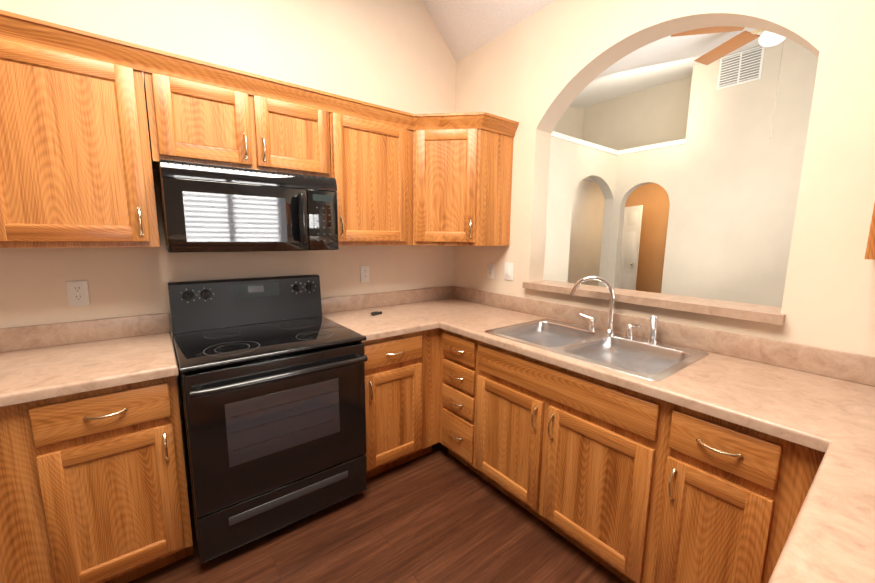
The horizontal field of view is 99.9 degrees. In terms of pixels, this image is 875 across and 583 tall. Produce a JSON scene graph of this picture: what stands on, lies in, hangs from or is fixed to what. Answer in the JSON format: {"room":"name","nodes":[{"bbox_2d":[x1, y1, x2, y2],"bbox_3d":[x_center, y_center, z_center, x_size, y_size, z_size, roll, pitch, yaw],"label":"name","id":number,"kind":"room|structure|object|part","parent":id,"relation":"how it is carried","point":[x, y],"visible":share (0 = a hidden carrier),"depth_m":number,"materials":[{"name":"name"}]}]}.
{"room":"kitchen","nodes":[
{"label":"kitchen","id":0,"kind":"room"},
{"bbox_2d":[0,0,455,488],"bbox_3d":[-2.203,-1.582,1.120,6.160,5.600,0.120,-6,11,-37],"label":"wall","id":1,"kind":"structure","parent":0,"point":[395,54],"depth_m":2.06,"materials":[{"name":"paint"}]},
{"bbox_2d":[66,280,89,305],"bbox_3d":[-1.665,0.008,1.703,0.070,0.115,0.008,-6,11,-37],"label":"electrical outlet","id":2,"kind":"object","parent":1,"relation":"attached to","point":[77,293],"visible":1,"depth_m":1.70,"materials":[{"name":"white plastic"}]},
{"bbox_2d":[0,39,159,247],"bbox_3d":[-1.513,-0.568,1.508,0.535,0.762,0.355,-6,11,-37],"label":"upper cabinet","id":3,"kind":"object","parent":1,"relation":"attached to","point":[75,163],"visible":1,"depth_m":1.42,"materials":[{"name":"brown wood"}]},
{"bbox_2d":[143,72,330,177],"bbox_3d":[-0.983,-0.804,1.886,0.790,0.396,0.355,-6,11,-37],"label":"upper cabinet","id":4,"kind":"object","parent":1,"relation":"attached to","point":[191,121],"visible":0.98,"depth_m":1.73,"materials":[{"name":"brown wood"}]},
{"bbox_2d":[158,159,338,252],"bbox_3d":[-0.946,-0.406,1.899,0.760,0.390,0.475,-6,11,-37],"label":"over-the-range microwave","id":5,"kind":"object","parent":4,"relation":"attached to","point":[210,208],"visible":1,"depth_m":1.72,"materials":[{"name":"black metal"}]},
{"bbox_2d":[0,10,518,245],"bbox_3d":[-0.892,-0.628,1.796,3.098,0.807,0.648,-6,11,-37],"label":"upper cabinet","id":6,"kind":"object","parent":1,"relation":"attached to","point":[461,186],"depth_m":2.30,"materials":[{"name":"brown wood"}]},
{"bbox_3d":[-1.130,-0.959,1.560,2.490,0.086,0.040,-6,11,-37],"label":"upper cabinet crown mounted","id":7,"kind":"part","parent":6,"relation":"part of","materials":[{"name":"brown wood"}]},
{"bbox_3d":[0.057,-1.056,2.289,0.322,0.086,0.240,-6,11,-37],"label":"upper cabinet crown mounted","id":8,"kind":"part","parent":6,"relation":"part of","materials":[{"name":"brown wood"}]},
{"bbox_3d":[0.396,-1.062,2.347,0.319,0.086,0.040,-6,11,-37],"label":"upper cabinet crown mounted","id":9,"kind":"part","parent":6,"relation":"part of","materials":[{"name":"brown wood"}]},
{"bbox_2d":[360,266,369,282],"bbox_3d":[-0.510,-0.122,2.585,0.070,0.115,0.008,-6,11,-37],"label":"electrical outlet","id":10,"kind":"object","parent":1,"relation":"attached to","point":[364,274],"visible":1,"depth_m":2.58,"materials":[{"name":"white plastic"}]},
{"bbox_2d":[329,112,411,245],"bbox_3d":[-0.453,-0.678,2.319,0.542,0.762,0.355,-6,11,-37],"label":"upper cabinet","id":11,"kind":"object","parent":1,"relation":"attached to","point":[371,166],"visible":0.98,"depth_m":2.19,"materials":[{"name":"brown wood"}]},
{"bbox_2d":[128,403,624,582],"bbox_3d":[1.539,1.206,1.841,12.500,0.060,12.000,-6,11,-37],"label":"floor","id":12,"kind":"structure","parent":0,"point":[438,513],"depth_m":1.71,"materials":[{"name":"brown wood"}]},
{"bbox_2d":[0,375,192,582],"bbox_3d":[-1.430,0.744,1.582,0.540,0.876,0.660,-6,11,-37],"label":"base cabinet","id":13,"kind":"object","parent":12,"relation":"on","point":[93,486],"visible":0.96,"depth_m":1.34,"materials":[{"name":"brown wood"}]},
{"bbox_2d":[168,274,367,562],"bbox_3d":[-0.858,0.548,1.915,0.774,1.176,0.740,-6,11,-37],"label":"stove","id":14,"kind":"object","parent":12,"relation":"on","point":[271,381],"visible":1,"depth_m":1.71,"materials":[{"name":"black metal"}]},
{"bbox_2d":[361,328,439,478],"bbox_3d":[-0.371,0.634,2.392,0.544,0.876,0.660,-6,11,-37],"label":"base cabinet","id":15,"kind":"object","parent":12,"relation":"on","point":[402,386],"visible":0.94,"depth_m":2.15,"materials":[{"name":"brown wood"}]},
{"bbox_2d":[439,328,470,468],"bbox_3d":[0.374,0.647,2.354,0.627,0.876,0.416,-6,11,-37],"label":"base cabinet","id":16,"kind":"object","parent":12,"relation":"on","point":[455,349],"depth_m":2.18,"materials":[{"name":"brown wood"}]},
{"bbox_2d":[471,338,658,582],"bbox_3d":[0.742,0.720,1.883,0.627,0.876,0.941,-6,11,-37],"label":"base cabinet","id":17,"kind":"object","parent":12,"relation":"on","point":[625,485],"depth_m":1.60,"materials":[{"name":"brown wood"}]},
{"bbox_2d":[639,399,824,582],"bbox_3d":[1.158,0.803,1.349,0.627,0.876,0.423,-6,11,-37],"label":"base cabinet","id":18,"kind":"object","parent":12,"relation":"on","point":[727,498],"depth_m":1.17,"materials":[{"name":"brown wood"}]},
{"bbox_3d":[0.440,0.968,0.189,1.980,0.876,0.660,-6,11,-37],"label":"base cabinet","id":19,"kind":"object","parent":12,"relation":"on","visible":0},
{"bbox_2d":[0,313,178,406],"bbox_3d":[-1.669,0.266,1.331,1.158,0.140,0.645,-6,11,-37],"label":"countertop","id":20,"kind":"structure","parent":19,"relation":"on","point":[44,361],"depth_m":1.53,"materials":[{"name":"laminate"}]},
{"bbox_2d":[321,291,435,341],"bbox_3d":[-0.396,0.133,2.304,0.488,0.140,0.645,-6,11,-37],"label":"countertop","id":21,"kind":"structure","parent":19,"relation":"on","point":[401,314],"depth_m":2.42,"materials":[{"name":"laminate"}]},
{"bbox_2d":[370,311,381,315],"bbox_3d":[-0.403,0.141,2.395,0.029,0.022,0.094,7,11,38],"label":"gadget","id":22,"kind":"object","parent":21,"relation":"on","point":[375,313],"visible":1,"depth_m":2.38,"materials":[{"name":"black"}]},
{"bbox_2d":[404,286,498,301],"bbox_3d":[0.070,0.085,2.660,0.510,0.140,0.645,-6,11,-37],"label":"backsplash","id":23,"kind":"structure","parent":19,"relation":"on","point":[445,293],"depth_m":2.95,"materials":[{"name":"laminate"}]},
{"bbox_2d":[392,290,874,449],"bbox_3d":[0.764,0.226,1.753,0.667,0.140,2.947,-6,11,-37],"label":"countertop","id":24,"kind":"structure","parent":19,"relation":"on","point":[814,398],"depth_m":1.37,"materials":[{"name":"laminate"}]},
{"bbox_2d":[485,276,708,380],"bbox_3d":[0.736,0.185,1.812,0.563,0.490,0.880,-6,11,-37],"label":"sink","id":25,"kind":"object","parent":24,"relation":"in","point":[652,358],"visible":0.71,"depth_m":1.86,"materials":[{"name":"silver metal"}]},
{"bbox_2d":[569,276,658,343],"bbox_3d":[0.902,0.079,1.899,0.142,0.304,0.425,-6,11,-37],"label":"faucet","id":26,"kind":"object","parent":24,"relation":"on","point":[608,334],"depth_m":1.93,"materials":[{"name":"silver metal"}]},
{"bbox_2d":[768,434,874,582],"bbox_3d":[0.390,0.525,0.054,2.030,0.038,0.673,-6,11,-37],"label":"countertop","id":27,"kind":"structure","parent":19,"relation":"on","point":[831,539],"depth_m":0.66,"materials":[{"name":"laminate"}]},
{"bbox_2d":[423,0,554,61],"bbox_3d":[-0.082,-2.219,-1.873,6.000,2.260,7.000,-6,11,-37],"label":"ceiling","id":28,"kind":"structure","parent":0,"point":[466,27],"depth_m":2.52,"materials":[{"name":"white paint"}]},
{"bbox_2d":[553,107,584,138],"bbox_3d":[0.967,-3.342,4.599,3.360,3.079,0.120,-6,11,-37],"label":"wall","id":29,"kind":"structure","parent":0,"point":[572,122],"depth_m":5.46,"materials":[{"name":"paint"}]},
{"bbox_2d":[544,136,616,286],"bbox_3d":[1.193,-0.411,4.106,2.640,2.469,0.120,-6,11,-37],"label":"wall","id":30,"kind":"structure","parent":0,"point":[572,165],"depth_m":4.18,"materials":[{"name":"paint"}]},
{"bbox_2d":[551,131,685,181],"bbox_3d":[2.183,-1.817,5.057,5.590,0.050,2.260,-6,11,-37],"label":"trim","id":31,"kind":"structure","parent":30,"relation":"attached to","point":[606,149],"depth_m":4.28,"materials":[{"name":"white paint"}]},
{"bbox_2d":[567,180,604,285],"bbox_3d":[1.518,-0.700,6.079,5.590,2.469,0.120,-6,11,-37],"label":"wall","id":32,"kind":"structure","parent":0,"point":[588,200],"depth_m":6.94,"materials":[{"name":"paint"}]},
{"bbox_2d":[581,76,691,150],"bbox_3d":[2.793,-3.368,4.883,0.120,3.079,1.620,-6,11,-37],"label":"wall","id":33,"kind":"structure","parent":0,"point":[654,115],"depth_m":4.97,"materials":[{"name":"paint"}]},
{"bbox_2d":[625,183,669,292],"bbox_3d":[4.409,-0.779,6.797,0.130,2.469,2.250,-6,11,-37],"label":"wall","id":34,"kind":"structure","parent":0,"point":[654,199],"depth_m":7.05,"materials":[{"name":"paint"}]},
{"bbox_2d":[618,205,642,289],"bbox_3d":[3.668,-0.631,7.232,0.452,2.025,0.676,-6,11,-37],"label":"hall door","id":35,"kind":"structure","parent":34,"relation":"in","point":[632,222],"depth_m":7.03,"materials":[{"name":"white wood"}]},
{"bbox_2d":[453,0,874,356],"bbox_3d":[2.347,-1.397,0.150,0.160,5.600,7.000,-6,11,-37],"label":"wall","id":36,"kind":"structure","parent":0,"point":[535,75],"depth_m":1.56,"materials":[{"name":"paint"}]},
{"bbox_2d":[487,263,494,278],"bbox_3d":[0.395,-0.151,2.731,0.008,0.115,0.070,-6,11,-37],"label":"light switch","id":37,"kind":"object","parent":36,"relation":"attached to","point":[490,270],"visible":1,"depth_m":2.73,"materials":[{"name":"white plastic"}]},
{"bbox_2d":[504,262,513,279],"bbox_3d":[0.502,-0.142,2.592,0.010,0.122,0.080,-6,11,-37],"label":"light switch","id":38,"kind":"object","parent":36,"relation":"attached to","point":[508,271],"visible":1,"depth_m":2.59,"materials":[{"name":"white plastic"}]},
{"bbox_2d":[522,280,785,324],"bbox_3d":[1.055,0.025,2.021,0.235,0.039,1.290,-6,11,-37],"label":"sill ledge","id":39,"kind":"object","parent":36,"relation":"attached to","point":[753,312],"visible":0.95,"depth_m":1.78,"materials":[{"name":"laminate"}]},
{"bbox_2d":[865,203,874,259],"bbox_3d":[1.579,-0.443,0.855,0.355,0.762,0.668,-6,11,-37],"label":"upper cabinet","id":40,"kind":"object","parent":36,"relation":"attached to","point":[870,252],"visible":1,"depth_m":1.08,"materials":[{"name":"brown wood"}]},
{"bbox_2d":[569,27,762,106],"bbox_3d":[3.439,-1.928,1.624,3.440,0.785,8.100,-6,11,-37],"label":"ceiling","id":41,"kind":"structure","parent":0,"point":[667,59],"depth_m":3.67,"materials":[{"name":"white paint"}]},
{"bbox_2d":[671,26,784,138],"bbox_3d":[2.322,-1.518,2.532,1.212,0.901,1.186,-6,11,-37],"label":"ceiling fan","id":42,"kind":"object","parent":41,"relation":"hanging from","point":[766,38],"visible":0.44,"depth_m":2.66,"materials":[{"name":"wood"},{"name":"frosted white glass"},{"name":"painted metal"}]},
{"bbox_2d":[608,38,818,306],"bbox_3d":[4.665,-1.660,2.072,0.600,5.600,7.240,-6,11,-37],"label":"wall","id":43,"kind":"structure","parent":0,"point":[740,180],"depth_m":3.79,"materials":[{"name":"paint"}]},
{"bbox_2d":[717,45,764,89],"bbox_3d":[3.006,-2.222,3.655,0.016,0.307,0.350,-6,11,-37],"label":"air vent","id":44,"kind":"object","parent":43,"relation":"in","point":[742,67],"visible":0.96,"depth_m":3.64,"materials":[{"name":"white plastic"}]}
]}

